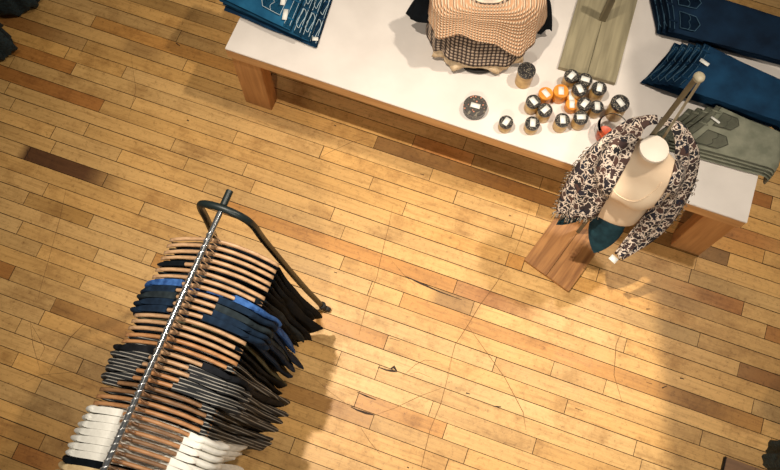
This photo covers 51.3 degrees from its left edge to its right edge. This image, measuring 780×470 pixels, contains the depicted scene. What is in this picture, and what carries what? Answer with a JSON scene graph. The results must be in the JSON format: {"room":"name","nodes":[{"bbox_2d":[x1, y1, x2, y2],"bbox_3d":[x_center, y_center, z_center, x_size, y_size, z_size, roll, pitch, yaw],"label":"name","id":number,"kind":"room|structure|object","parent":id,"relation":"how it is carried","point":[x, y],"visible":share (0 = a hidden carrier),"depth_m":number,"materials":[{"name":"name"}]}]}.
{"room":"clothing store","nodes":[
{"label":"clothing store","id":0,"kind":"room"},
{"bbox_2d":[0,0,779,469],"bbox_3d":[-0.195,0.295,4.431,13.475,0.004,8.400,19,72,5],"label":"floor","id":1,"kind":"structure","parent":0,"point":[437,347],"depth_m":4.46,"materials":[{"name":"brown wood"}]},
{"bbox_2d":[0,23,17,59],"bbox_3d":[-2.485,-1.291,4.279,0.633,1.190,0.253,3,72,0],"label":"dress","id":2,"kind":"object","parent":1,"relation":"on","point":[7,46],"visible":1,"depth_m":4.74,"materials":[{"name":"black fabric"}]},
{"bbox_2d":[0,0,39,15],"bbox_3d":[-2.366,-1.631,4.367,0.569,1.240,0.314,3,72,0],"label":"dress","id":3,"kind":"object","parent":1,"relation":"on","point":[7,7],"visible":1,"depth_m":4.83,"materials":[{"name":"black fabric"}]},
{"bbox_2d":[100,189,330,469],"bbox_3d":[-0.877,0.793,3.452,0.633,1.520,1.654,19,72,5],"label":"clothes rack","id":4,"kind":"object","parent":1,"relation":"on","point":[222,207],"visible":0.81,"depth_m":2.95,"materials":[{"name":"silver metal"}]},
{"bbox_2d":[100,465,125,469],"bbox_3d":[-0.918,0.803,2.747,0.430,0.179,0.036,14,72,4],"label":"wooden hanger","id":5,"kind":"object","parent":4,"relation":"hanging from","point":[109,466],"visible":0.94,"depth_m":2.75,"materials":[{"name":"brown wood"}]},
{"bbox_2d":[62,455,135,469],"bbox_3d":[-0.923,0.928,3.147,0.555,0.829,0.091,12,72,3],"label":"dress","id":6,"kind":"object","parent":5,"relation":"hanging from","point":[66,459],"visible":0.36,"depth_m":2.79,"materials":[{"name":"black fabric"}]},
{"bbox_2d":[76,440,169,462],"bbox_3d":[-0.892,0.733,2.771,0.430,0.179,0.036,14,72,4],"label":"wooden hanger","id":7,"kind":"object","parent":4,"relation":"hanging from","point":[121,445],"visible":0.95,"depth_m":2.78,"materials":[{"name":"brown wood"}]},
{"bbox_2d":[70,435,243,469],"bbox_3d":[-0.896,0.854,3.151,0.572,0.788,0.093,12,72,3],"label":"blouse","id":8,"kind":"object","parent":7,"relation":"hanging from","point":[95,440],"visible":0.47,"depth_m":2.83,"materials":[{"name":"white fabric"}]},
{"bbox_2d":[103,457,153,469],"bbox_3d":[-0.909,0.780,2.755,0.430,0.179,0.036,14,72,4],"label":"wooden hanger","id":9,"kind":"object","parent":4,"relation":"hanging from","point":[114,460],"visible":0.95,"depth_m":2.76,"materials":[{"name":"brown wood"}]},
{"bbox_2d":[65,448,159,469],"bbox_3d":[-0.909,0.871,3.089,0.562,0.688,0.099,14,72,4],"label":"blouse","id":10,"kind":"object","parent":9,"relation":"hanging from","point":[70,452],"visible":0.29,"depth_m":2.81,"materials":[{"name":"white fabric"}]},
{"bbox_2d":[107,450,166,469],"bbox_3d":[-0.900,0.756,2.763,0.430,0.179,0.036,14,72,4],"label":"wooden hanger","id":11,"kind":"object","parent":4,"relation":"hanging from","point":[120,453],"visible":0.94,"depth_m":2.77,"materials":[{"name":"brown wood"}]},
{"bbox_2d":[68,442,181,469],"bbox_3d":[-0.904,0.872,3.134,0.559,0.774,0.090,14,72,4],"label":"blouse","id":12,"kind":"object","parent":11,"relation":"hanging from","point":[89,447],"visible":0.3,"depth_m":2.81,"materials":[{"name":"white fabric"}]},
{"bbox_2d":[83,426,198,456],"bbox_3d":[-0.874,0.686,2.787,0.430,0.179,0.036,14,72,4],"label":"wooden hanger","id":13,"kind":"object","parent":4,"relation":"hanging from","point":[130,431],"visible":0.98,"depth_m":2.79,"materials":[{"name":"brown wood"}]},
{"bbox_2d":[78,421,241,462],"bbox_3d":[-0.876,0.800,3.176,0.547,0.802,0.094,14,72,4],"label":"blouse","id":14,"kind":"object","parent":13,"relation":"hanging from","point":[191,451],"visible":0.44,"depth_m":2.85,"materials":[{"name":"white fabric"}]},
{"bbox_2d":[86,419,201,449],"bbox_3d":[-0.865,0.663,2.794,0.430,0.179,0.036,14,72,4],"label":"wooden hanger","id":15,"kind":"object","parent":4,"relation":"hanging from","point":[131,423],"visible":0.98,"depth_m":2.80,"materials":[{"name":"brown wood"}]},
{"bbox_2d":[82,413,247,455],"bbox_3d":[-0.868,0.762,3.150,0.557,0.721,0.097,14,72,4],"label":"blouse","id":16,"kind":"object","parent":15,"relation":"hanging from","point":[105,418],"visible":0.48,"depth_m":2.86,"materials":[{"name":"white fabric"}]},
{"bbox_2d":[93,401,208,435],"bbox_3d":[-0.848,0.616,2.810,0.430,0.179,0.036,14,72,4],"label":"wooden hanger","id":17,"kind":"object","parent":4,"relation":"hanging from","point":[104,403],"visible":0.94,"depth_m":2.83,"materials":[{"name":"brown wood"}]},
{"bbox_2d":[98,404,271,447],"bbox_3d":[-0.854,0.746,3.268,0.672,0.834,0.099,14,72,4],"label":"dress","id":18,"kind":"object","parent":17,"relation":"hanging from","point":[240,440],"visible":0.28,"depth_m":3.02,"materials":[{"name":"fabric"}]},
{"bbox_2d":[132,375,172,387],"bbox_3d":[-0.812,0.522,2.841,0.430,0.179,0.036,14,72,4],"label":"wooden hanger","id":19,"kind":"object","parent":4,"relation":"hanging from","point":[150,380],"visible":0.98,"depth_m":2.85,"materials":[{"name":"brown wood"}]},
{"bbox_2d":[101,372,278,432],"bbox_3d":[-0.815,0.671,3.300,0.650,0.960,0.082,14,72,4],"label":"dress","id":20,"kind":"object","parent":19,"relation":"hanging from","point":[233,412],"visible":0.45,"depth_m":2.92,"materials":[{"name":"fabric"}]},
{"bbox_2d":[96,394,211,428],"bbox_3d":[-0.839,0.593,2.818,0.430,0.179,0.036,14,72,4],"label":"wooden hanger","id":21,"kind":"object","parent":4,"relation":"hanging from","point":[106,396],"visible":0.98,"depth_m":2.84,"materials":[{"name":"brown wood"}]},
{"bbox_2d":[101,398,265,450],"bbox_3d":[-0.841,0.760,3.287,0.602,0.879,0.101,11,72,3],"label":"dress","id":22,"kind":"object","parent":21,"relation":"hanging from","point":[206,425],"visible":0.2,"depth_m":2.92,"materials":[{"name":"fabric"}]},
{"bbox_2d":[114,435,195,464],"bbox_3d":[-0.883,0.710,2.779,0.430,0.179,0.036,14,72,4],"label":"wooden hanger","id":23,"kind":"object","parent":4,"relation":"hanging from","point":[126,438],"visible":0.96,"depth_m":2.79,"materials":[{"name":"brown wood"}]},
{"bbox_2d":[74,427,234,469],"bbox_3d":[-0.884,0.807,3.119,0.546,0.698,0.094,14,72,4],"label":"blouse","id":24,"kind":"object","parent":23,"relation":"hanging from","point":[199,462],"visible":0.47,"depth_m":2.84,"materials":[{"name":"white fabric"}]},
{"bbox_2d":[123,412,189,436],"bbox_3d":[-0.857,0.640,2.802,0.430,0.179,0.036,15,72,4],"label":"wooden hanger","id":25,"kind":"object","parent":4,"relation":"hanging from","point":[135,416],"visible":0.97,"depth_m":2.81,"materials":[{"name":"brown wood"}]},
{"bbox_2d":[86,405,231,449],"bbox_3d":[-0.859,0.752,3.187,0.560,0.785,0.094,15,72,4],"label":"blouse","id":26,"kind":"object","parent":25,"relation":"hanging from","point":[220,445],"visible":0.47,"depth_m":2.87,"materials":[{"name":"white fabric"}]},
{"bbox_2d":[99,387,214,421],"bbox_3d":[-0.830,0.569,2.826,0.430,0.179,0.036,14,72,4],"label":"wooden hanger","id":27,"kind":"object","parent":4,"relation":"hanging from","point":[109,389],"visible":0.97,"depth_m":2.85,"materials":[{"name":"brown wood"}]},
{"bbox_2d":[103,391,273,441],"bbox_3d":[-0.838,0.728,3.300,0.651,0.883,0.094,11,72,3],"label":"dress","id":28,"kind":"object","parent":27,"relation":"hanging from","point":[219,423],"visible":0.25,"depth_m":3.00,"materials":[{"name":"fabric"}]},
{"bbox_2d":[136,368,178,382],"bbox_3d":[-0.804,0.499,2.849,0.430,0.179,0.036,15,72,4],"label":"wooden hanger","id":29,"kind":"object","parent":4,"relation":"hanging from","point":[154,373],"visible":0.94,"depth_m":2.85,"materials":[{"name":"brown wood"}]},
{"bbox_2d":[105,364,272,424],"bbox_3d":[-0.818,0.656,3.318,0.631,0.980,0.085,15,72,4],"label":"dress","id":30,"kind":"object","parent":29,"relation":"hanging from","point":[201,389],"visible":0.34,"depth_m":2.90,"materials":[{"name":"fabric"}]},
{"bbox_2d":[103,381,217,414],"bbox_3d":[-0.821,0.546,2.834,0.430,0.179,0.036,14,72,4],"label":"wooden hanger","id":31,"kind":"object","parent":4,"relation":"hanging from","point":[125,383],"visible":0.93,"depth_m":2.85,"materials":[{"name":"brown wood"}]},
{"bbox_2d":[102,378,262,432],"bbox_3d":[-0.822,0.705,3.367,0.527,1.037,0.095,14,72,4],"label":"dress","id":32,"kind":"object","parent":31,"relation":"hanging from","point":[112,382],"visible":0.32,"depth_m":2.92,"materials":[{"name":"fabric"}]},
{"bbox_2d":[142,361,188,377],"bbox_3d":[-0.795,0.476,2.857,0.430,0.179,0.036,14,72,4],"label":"wooden hanger","id":33,"kind":"object","parent":4,"relation":"hanging from","point":[157,365],"visible":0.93,"depth_m":2.86,"materials":[{"name":"brown wood"}]},
{"bbox_2d":[108,358,282,423],"bbox_3d":[-0.790,0.643,3.351,0.614,1.018,0.082,14,72,4],"label":"dress","id":34,"kind":"object","parent":33,"relation":"hanging from","point":[214,387],"visible":0.47,"depth_m":2.93,"materials":[{"name":"fabric"}]},
{"bbox_2d":[148,354,188,369],"bbox_3d":[-0.786,0.453,2.865,0.430,0.179,0.036,15,72,4],"label":"wooden hanger","id":35,"kind":"object","parent":4,"relation":"hanging from","point":[160,358],"visible":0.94,"depth_m":2.87,"materials":[{"name":"brown wood"}]},
{"bbox_2d":[110,350,288,416],"bbox_3d":[-0.788,0.602,3.353,0.670,1.005,0.085,15,72,4],"label":"dress","id":36,"kind":"object","parent":35,"relation":"hanging from","point":[207,375],"visible":0.39,"depth_m":2.93,"materials":[{"name":"fabric"}]},
{"bbox_2d":[122,339,234,373],"bbox_3d":[-0.768,0.406,2.881,0.430,0.179,0.036,14,72,4],"label":"wooden hanger","id":37,"kind":"object","parent":4,"relation":"hanging from","point":[168,345],"visible":0.98,"depth_m":2.90,"materials":[{"name":"brown wood"}]},
{"bbox_2d":[125,343,289,405],"bbox_3d":[-0.788,0.575,3.467,0.653,1.103,0.091,14,72,4],"label":"dress","id":38,"kind":"object","parent":37,"relation":"hanging from","point":[229,369],"visible":0.16,"depth_m":3.05,"materials":[{"name":"fabric"}]},
{"bbox_2d":[154,347,202,366],"bbox_3d":[-0.777,0.429,2.873,0.430,0.179,0.036,15,72,4],"label":"wooden hanger","id":39,"kind":"object","parent":4,"relation":"hanging from","point":[163,351],"visible":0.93,"depth_m":2.88,"materials":[{"name":"brown wood"}]},
{"bbox_2d":[113,344,283,407],"bbox_3d":[-0.781,0.565,3.340,0.614,0.963,0.090,15,72,4],"label":"dress","id":40,"kind":"object","parent":39,"relation":"hanging from","point":[210,368],"visible":0.41,"depth_m":2.94,"materials":[{"name":"black fabric"}]},
{"bbox_2d":[125,332,237,366],"bbox_3d":[-0.759,0.382,2.889,0.430,0.179,0.036,14,72,4],"label":"wooden hanger","id":41,"kind":"object","parent":4,"relation":"hanging from","point":[171,338],"visible":0.97,"depth_m":2.91,"materials":[{"name":"brown wood"}]},
{"bbox_2d":[128,337,276,394],"bbox_3d":[-0.772,0.565,3.460,0.594,1.040,0.086,14,72,4],"label":"dress","id":42,"kind":"object","parent":41,"relation":"hanging from","point":[242,369],"visible":0.12,"depth_m":3.02,"materials":[{"name":"fabric"}]},
{"bbox_2d":[128,325,239,359],"bbox_3d":[-0.751,0.359,2.896,0.430,0.179,0.036,15,72,4],"label":"wooden hanger","id":43,"kind":"object","parent":4,"relation":"hanging from","point":[174,331],"visible":0.98,"depth_m":2.92,"materials":[{"name":"brown wood"}]},
{"bbox_2d":[132,330,281,394],"bbox_3d":[-0.767,0.539,3.477,0.522,1.057,0.084,15,72,4],"label":"dress","id":44,"kind":"object","parent":43,"relation":"hanging from","point":[243,361],"visible":0.23,"depth_m":3.04,"materials":[{"name":"black fabric"}]},
{"bbox_2d":[167,305,202,318],"bbox_3d":[-0.724,0.288,2.920,0.430,0.179,0.036,14,72,4],"label":"wooden hanger","id":45,"kind":"object","parent":4,"relation":"hanging from","point":[185,312],"visible":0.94,"depth_m":2.92,"materials":[{"name":"brown wood"}]},
{"bbox_2d":[130,305,292,377],"bbox_3d":[-0.735,0.451,3.469,0.566,1.141,0.095,12,72,3],"label":"dress","id":46,"kind":"object","parent":45,"relation":"hanging from","point":[259,345],"visible":0.41,"depth_m":2.99,"materials":[{"name":"blue fabric"}]},
{"bbox_2d":[131,319,242,353],"bbox_3d":[-0.742,0.336,2.904,0.430,0.179,0.036,15,72,4],"label":"wooden hanger","id":47,"kind":"object","parent":4,"relation":"hanging from","point":[151,321],"visible":0.95,"depth_m":2.92,"materials":[{"name":"brown wood"}]},
{"bbox_2d":[134,323,285,388],"bbox_3d":[-0.746,0.502,3.438,0.539,1.000,0.083,15,72,4],"label":"dress","id":48,"kind":"object","parent":47,"relation":"hanging from","point":[250,358],"visible":0.28,"depth_m":3.07,"materials":[{"name":"black fabric"}]},
{"bbox_2d":[134,312,245,345],"bbox_3d":[-0.733,0.312,2.912,0.430,0.179,0.036,14,72,4],"label":"wooden hanger","id":49,"kind":"object","parent":4,"relation":"hanging from","point":[156,315],"visible":0.96,"depth_m":2.94,"materials":[{"name":"brown wood"}]},
{"bbox_2d":[137,317,286,386],"bbox_3d":[-0.747,0.497,3.478,0.552,1.032,0.080,14,72,4],"label":"tunic","id":50,"kind":"object","parent":49,"relation":"hanging from","point":[251,350],"visible":0.17,"depth_m":3.05,"materials":[{"name":"black fabric"}]},
{"bbox_2d":[173,298,212,314],"bbox_3d":[-0.716,0.265,2.928,0.430,0.179,0.036,14,72,4],"label":"wooden hanger","id":51,"kind":"object","parent":4,"relation":"hanging from","point":[186,305],"visible":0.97,"depth_m":2.93,"materials":[{"name":"brown wood"}]},
{"bbox_2d":[133,298,294,371],"bbox_3d":[-0.724,0.418,3.420,0.583,1.014,0.092,14,72,4],"label":"dress","id":52,"kind":"object","parent":51,"relation":"hanging from","point":[279,356],"visible":0.3,"depth_m":2.99,"materials":[{"name":"blue fabric"}]},
{"bbox_2d":[176,291,214,308],"bbox_3d":[-0.707,0.242,2.936,0.430,0.179,0.036,15,72,4],"label":"wooden hanger","id":53,"kind":"object","parent":4,"relation":"hanging from","point":[190,298],"visible":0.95,"depth_m":2.94,"materials":[{"name":"brown wood"}]},
{"bbox_2d":[137,291,288,361],"bbox_3d":[-0.711,0.390,3.432,0.547,1.019,0.096,13,72,3],"label":"dress","id":54,"kind":"object","parent":53,"relation":"hanging from","point":[151,294],"visible":0.21,"depth_m":2.98,"materials":[{"name":"fabric"}]},
{"bbox_2d":[176,284,218,301],"bbox_3d":[-0.698,0.218,2.944,0.430,0.179,0.036,14,72,4],"label":"wooden hanger","id":55,"kind":"object","parent":4,"relation":"hanging from","point":[192,292],"visible":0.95,"depth_m":2.95,"materials":[{"name":"brown wood"}]},
{"bbox_2d":[144,279,295,353],"bbox_3d":[-0.696,0.334,3.366,0.559,0.859,0.097,11,72,3],"label":"blouse","id":56,"kind":"object","parent":55,"relation":"hanging from","point":[283,336],"visible":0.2,"depth_m":3.02,"materials":[{"name":"blue fabric"}]},
{"bbox_2d":[140,285,303,369],"bbox_3d":[-0.699,0.395,3.470,0.598,1.094,0.090,14,72,4],"label":"dress","id":57,"kind":"object","parent":55,"relation":"hanging from","point":[251,315],"visible":0.2,"depth_m":3.01,"materials":[{"name":"blue fabric"}]},
{"bbox_2d":[152,271,262,305],"bbox_3d":[-0.680,0.172,2.959,0.430,0.179,0.036,14,72,4],"label":"wooden hanger","id":58,"kind":"object","parent":4,"relation":"hanging from","point":[200,279],"visible":0.97,"depth_m":2.98,"materials":[{"name":"brown wood"}]},
{"bbox_2d":[182,279,298,346],"bbox_3d":[-0.683,0.347,3.532,0.487,1.081,0.085,14,72,4],"label":"dress","id":59,"kind":"object","parent":58,"relation":"hanging from","point":[283,327],"visible":0.07,"depth_m":3.06,"materials":[{"name":"black fabric"}]},
{"bbox_2d":[155,264,264,300],"bbox_3d":[-0.671,0.148,2.967,0.430,0.179,0.036,15,72,4],"label":"wooden hanger","id":60,"kind":"object","parent":4,"relation":"hanging from","point":[187,270],"visible":0.97,"depth_m":2.99,"materials":[{"name":"brown wood"}]},
{"bbox_2d":[158,272,303,342],"bbox_3d":[-0.668,0.321,3.505,0.540,0.970,0.079,14,72,4],"label":"dress","id":61,"kind":"object","parent":60,"relation":"hanging from","point":[295,334],"visible":0.15,"depth_m":3.19,"materials":[{"name":"fabric"}]},
{"bbox_2d":[158,257,268,291],"bbox_3d":[-0.662,0.124,2.975,0.430,0.179,0.036,13,72,3],"label":"wooden hanger","id":62,"kind":"object","parent":4,"relation":"hanging from","point":[189,264],"visible":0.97,"depth_m":2.99,"materials":[{"name":"brown wood"}]},
{"bbox_2d":[157,261,311,341],"bbox_3d":[-0.668,0.305,3.524,0.593,1.122,0.079,13,72,3],"label":"dress","id":63,"kind":"object","parent":62,"relation":"hanging from","point":[269,297],"visible":0.16,"depth_m":3.09,"materials":[{"name":"black fabric"}]},
{"bbox_2d":[161,251,270,285],"bbox_3d":[-0.654,0.101,2.983,0.430,0.179,0.036,13,72,3],"label":"wooden hanger","id":64,"kind":"object","parent":4,"relation":"hanging from","point":[208,259],"visible":0.95,"depth_m":3.01,"materials":[{"name":"brown wood"}]},
{"bbox_2d":[163,260,295,319],"bbox_3d":[-0.667,0.277,3.524,0.517,0.978,0.078,13,72,3],"label":"dress","id":65,"kind":"object","parent":64,"relation":"hanging from","point":[271,290],"visible":0.09,"depth_m":3.09,"materials":[{"name":"black fabric"}]},
{"bbox_2d":[163,244,273,279],"bbox_3d":[-0.645,0.077,2.991,0.430,0.179,0.036,13,72,3],"label":"wooden hanger","id":66,"kind":"object","parent":4,"relation":"hanging from","point":[209,253],"visible":0.92,"depth_m":3.01,"materials":[{"name":"brown wood"}]},
{"bbox_2d":[166,255,322,332],"bbox_3d":[-0.652,0.262,3.561,0.672,1.040,0.076,13,72,3],"label":"dress","id":67,"kind":"object","parent":66,"relation":"hanging from","point":[311,326],"visible":0.11,"depth_m":3.40,"materials":[{"name":"black fabric"}]},
{"bbox_2d":[166,238,275,273],"bbox_3d":[-0.636,0.054,2.999,0.430,0.179,0.036,13,72,3],"label":"wooden hanger","id":68,"kind":"object","parent":4,"relation":"hanging from","point":[215,247],"visible":0.94,"depth_m":3.02,"materials":[{"name":"brown wood"}]},
{"bbox_2d":[169,248,314,319],"bbox_3d":[-0.644,0.231,3.559,0.574,1.015,0.081,12,72,3],"label":"dress","id":69,"kind":"object","parent":68,"relation":"hanging from","point":[276,278],"visible":0.1,"depth_m":3.15,"materials":[{"name":"black fabric"}]},
{"bbox_2d":[169,231,278,266],"bbox_3d":[-0.627,0.031,3.007,0.430,0.179,0.036,13,72,3],"label":"wooden hanger","id":70,"kind":"object","parent":4,"relation":"hanging from","point":[217,240],"visible":0.95,"depth_m":3.03,"materials":[{"name":"brown wood"}]},
{"bbox_2d":[172,242,321,318],"bbox_3d":[-0.636,0.207,3.584,0.619,1.047,0.083,13,72,3],"label":"dress","id":71,"kind":"object","parent":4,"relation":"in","point":[305,304],"visible":0.16,"depth_m":3.23,"materials":[{"name":"black fabric"}]},
{"bbox_2d":[225,0,779,254],"bbox_3d":[0.638,-0.947,4.535,2.755,0.600,1.187,19,73,5],"label":"display table","id":72,"kind":"object","parent":1,"relation":"on","point":[372,52],"visible":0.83,"depth_m":4.18,"materials":[{"name":"white paint"}]},
{"bbox_2d":[224,0,331,47],"bbox_3d":[-0.562,-1.212,4.267,0.537,0.040,0.330,22,73,6],"label":"jeans","id":73,"kind":"object","parent":72,"relation":"on","point":[315,38],"visible":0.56,"depth_m":4.22,"materials":[{"name":"fabric"}]},
{"bbox_2d":[223,0,324,40],"bbox_3d":[-0.577,-1.236,4.244,0.507,0.039,0.332,23,73,7],"label":"jeans","id":74,"kind":"object","parent":73,"relation":"on","point":[309,28],"visible":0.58,"depth_m":4.20,"materials":[{"name":"fabric"}]},
{"bbox_2d":[219,0,314,36],"bbox_3d":[-0.602,-1.247,4.215,0.477,0.039,0.331,24,73,7],"label":"jeans","id":75,"kind":"object","parent":74,"relation":"on","point":[298,27],"visible":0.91,"depth_m":4.17,"materials":[{"name":"fabric"}]},
{"bbox_2d":[227,0,302,29],"bbox_3d":[-0.632,-1.274,4.190,0.448,0.042,0.330,26,73,7],"label":"jeans","id":76,"kind":"object","parent":75,"relation":"on","point":[284,13],"visible":1,"depth_m":4.14,"materials":[{"name":"fabric"}]},
{"bbox_2d":[463,95,486,119],"bbox_3d":[0.427,-0.640,4.087,0.120,0.051,0.120,19,72,5],"label":"round tin","id":77,"kind":"object","parent":72,"relation":"on","point":[474,106],"visible":1,"depth_m":4.07,"materials":[{"name":"black metal"}]},
{"bbox_2d":[464,0,500,73],"bbox_3d":[0.457,-1.063,3.997,0.302,0.488,0.316,39,75,11],"label":"mannequin","id":78,"kind":"object","parent":72,"relation":"on","point":[472,70],"visible":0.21,"depth_m":4.15,"materials":[{"name":"beige plastic"}]},
{"bbox_2d":[432,0,523,73],"bbox_3d":[0.466,-1.077,4.025,0.524,0.420,0.411,0,72,-1],"label":"lace top","id":79,"kind":"object","parent":78,"relation":"on","point":[454,66],"visible":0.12,"depth_m":4.13,"materials":[{"name":"beige fabric"}]},
{"bbox_2d":[406,0,551,34],"bbox_3d":[0.460,-1.131,4.025,0.763,0.369,0.126,0,72,-1],"label":"cardigan","id":80,"kind":"object","parent":78,"relation":"on","point":[417,11],"visible":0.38,"depth_m":4.03,"materials":[{"name":"black fabric"}]},
{"bbox_2d":[426,0,532,66],"bbox_3d":[0.462,-1.088,3.996,0.556,0.376,0.405,0,72,-1],"label":"tunic","id":81,"kind":"object","parent":78,"relation":"on","point":[461,49],"visible":0.4,"depth_m":4.03,"materials":[{"name":"fabric"}]},
{"bbox_2d":[428,0,546,56],"bbox_3d":[0.469,-1.109,3.943,0.621,0.289,0.411,0,72,-1],"label":"scarf","id":82,"kind":"object","parent":78,"relation":"on","point":[513,26],"visible":0.99,"depth_m":3.84,"materials":[{"name":"beige fabric"}]},
{"bbox_2d":[515,62,535,88],"bbox_3d":[0.682,-0.804,4.106,0.090,0.126,0.090,19,72,5],"label":"patterned canister","id":83,"kind":"object","parent":72,"relation":"on","point":[526,72],"visible":1,"depth_m":4.05,"materials":[{"name":"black metal"}]},
{"bbox_2d":[552,113,569,132],"bbox_3d":[0.852,-0.557,4.048,0.074,0.087,0.074,0,72,-1],"label":"candle jar","id":84,"kind":"object","parent":72,"relation":"on","point":[562,120],"visible":1,"depth_m":4.01,"materials":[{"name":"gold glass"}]},
{"bbox_2d":[570,111,588,130],"bbox_3d":[0.945,-0.570,4.053,0.074,0.087,0.074,-1,72,-1],"label":"candle jar","id":85,"kind":"object","parent":72,"relation":"on","point":[580,118],"visible":1,"depth_m":4.02,"materials":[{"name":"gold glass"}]},
{"bbox_2d":[558,0,636,84],"bbox_3d":[1.093,-1.120,4.061,0.300,0.420,0.540,17,72,5],"label":"display board","id":86,"kind":"object","parent":72,"relation":"on","point":[597,36],"visible":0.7,"depth_m":4.22,"materials":[{"name":"beige wood"}]},
{"bbox_2d":[588,81,606,101],"bbox_3d":[1.046,-0.722,4.099,0.076,0.097,0.076,13,72,4],"label":"candle jar","id":87,"kind":"object","parent":72,"relation":"on","point":[598,89],"visible":0.95,"depth_m":4.06,"materials":[{"name":"gold metal"}]},
{"bbox_2d":[594,113,625,139],"bbox_3d":[1.093,-0.517,4.022,0.160,0.113,0.160,19,72,5],"label":"glass bowl","id":88,"kind":"object","parent":72,"relation":"on","point":[612,120],"visible":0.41,"depth_m":4.04,"materials":[{"name":"white"}]},
{"bbox_2d":[605,94,629,115],"bbox_3d":[1.132,-0.631,4.053,0.092,0.132,0.092,-30,75,-10],"label":"candle jar","id":89,"kind":"object","parent":72,"relation":"on","point":[619,103],"visible":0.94,"depth_m":3.99,"materials":[{"name":"gold metal"}]},
{"bbox_2d":[641,43,776,129],"bbox_3d":[1.682,-0.753,4.184,0.742,0.086,0.300,24,73,7],"label":"jeans","id":90,"kind":"object","parent":72,"relation":"on","point":[675,47],"visible":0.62,"depth_m":4.16,"materials":[{"name":"fabric"}]},
{"bbox_2d":[648,43,778,130],"bbox_3d":[1.696,-0.749,4.171,0.710,0.108,0.300,24,73,7],"label":"jeans","id":91,"kind":"object","parent":90,"relation":"on","point":[682,48],"visible":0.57,"depth_m":4.13,"materials":[{"name":"fabric"}]},
{"bbox_2d":[655,43,779,130],"bbox_3d":[1.711,-0.745,4.159,0.678,0.130,0.300,24,73,7],"label":"jeans","id":92,"kind":"object","parent":91,"relation":"on","point":[690,47],"visible":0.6,"depth_m":4.11,"materials":[{"name":"fabric"}]},
{"bbox_2d":[662,43,779,131],"bbox_3d":[1.725,-0.741,4.146,0.646,0.152,0.300,24,73,7],"label":"jeans","id":93,"kind":"object","parent":92,"relation":"on","point":[697,48],"visible":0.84,"depth_m":4.08,"materials":[{"name":"fabric"}]},
{"bbox_2d":[670,43,779,120],"bbox_3d":[1.740,-0.738,4.132,0.614,0.177,0.300,24,73,7],"label":"jeans","id":94,"kind":"object","parent":93,"relation":"on","point":[729,80],"visible":0.96,"depth_m":4.06,"materials":[{"name":"fabric"}]},
{"bbox_2d":[656,108,768,183],"bbox_3d":[1.614,-0.460,4.098,0.666,0.104,0.270,20,73,5],"label":"trousers","id":95,"kind":"object","parent":72,"relation":"on","point":[688,111],"visible":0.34,"depth_m":4.03,"materials":[{"name":"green fabric"}]},
{"bbox_2d":[659,108,771,179],"bbox_3d":[1.635,-0.464,4.088,0.628,0.126,0.270,20,73,5],"label":"trousers","id":96,"kind":"object","parent":95,"relation":"on","point":[697,111],"visible":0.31,"depth_m":4.01,"materials":[{"name":"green fabric"}]},
{"bbox_2d":[650,0,779,64],"bbox_3d":[1.735,-1.079,4.314,0.888,0.139,0.300,18,72,5],"label":"jeans","id":97,"kind":"object","parent":72,"relation":"on","point":[657,22],"visible":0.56,"depth_m":4.24,"materials":[{"name":"fabric"}]},
{"bbox_2d":[656,0,779,61],"bbox_3d":[1.744,-1.076,4.299,0.866,0.169,0.300,18,72,5],"label":"jeans","id":98,"kind":"object","parent":97,"relation":"on","point":[659,3],"visible":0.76,"depth_m":4.21,"materials":[{"name":"fabric"}]},
{"bbox_2d":[662,0,779,59],"bbox_3d":[1.753,-1.073,4.285,0.844,0.198,0.300,18,72,5],"label":"jeans","id":99,"kind":"object","parent":98,"relation":"on","point":[722,22],"visible":1,"depth_m":4.19,"materials":[{"name":"fabric"}]},
{"bbox_2d":[664,106,773,176],"bbox_3d":[1.656,-0.469,4.078,0.590,0.148,0.270,20,73,5],"label":"trousers","id":100,"kind":"object","parent":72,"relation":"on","point":[707,109],"visible":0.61,"depth_m":3.99,"materials":[{"name":"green fabric"}]},
{"bbox_2d":[670,105,779,172],"bbox_3d":[1.677,-0.474,4.066,0.553,0.175,0.270,20,73,5],"label":"trousers","id":101,"kind":"object","parent":100,"relation":"on","point":[723,131],"visible":0.88,"depth_m":3.99,"materials":[{"name":"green fabric"}]},
{"bbox_2d":[524,71,704,291],"bbox_3d":[1.020,-0.250,3.647,0.295,1.862,0.500,36,75,10],"label":"display stand","id":102,"kind":"object","parent":1,"relation":"on","point":[548,249],"visible":0.78,"depth_m":4.47,"materials":[{"name":"brown wood"}]},
{"bbox_2d":[598,135,675,225],"bbox_3d":[1.027,-0.233,3.470,0.333,0.587,0.261,29,74,8],"label":"mannequin","id":103,"kind":"object","parent":102,"relation":"on","point":[647,174],"visible":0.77,"depth_m":3.30},
{"bbox_2d":[556,215,624,252],"bbox_3d":[1.001,-0.106,3.819,0.288,0.217,0.296,37,75,11],"label":"skirt","id":104,"kind":"object","parent":103,"relation":"on","point":[602,234],"visible":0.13,"depth_m":3.78,"materials":[{"name":"fabric"}]},
{"bbox_2d":[550,115,699,263],"bbox_3d":[1.063,-0.198,3.601,0.584,0.759,0.443,19,72,5],"label":"scarf","id":105,"kind":"object","parent":103,"relation":"on","point":[599,168],"visible":0.99,"depth_m":3.50,"materials":[{"name":"fabric"}]},
{"bbox_2d":[721,457,761,469],"bbox_3d":[1.785,1.210,3.472,0.308,1.300,0.500,19,72,5],"label":"display stand","id":106,"kind":"object","parent":1,"relation":"on","point":[727,463],"visible":1,"depth_m":4.14,"materials":[{"name":"brown wood"}]},
{"bbox_2d":[761,440,779,469],"bbox_3d":[1.867,0.939,3.310,0.388,0.820,0.303,19,72,5],"label":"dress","id":107,"kind":"object","parent":106,"relation":"hanging from","point":[771,459],"visible":1,"depth_m":3.62,"materials":[{"name":"black fabric"}]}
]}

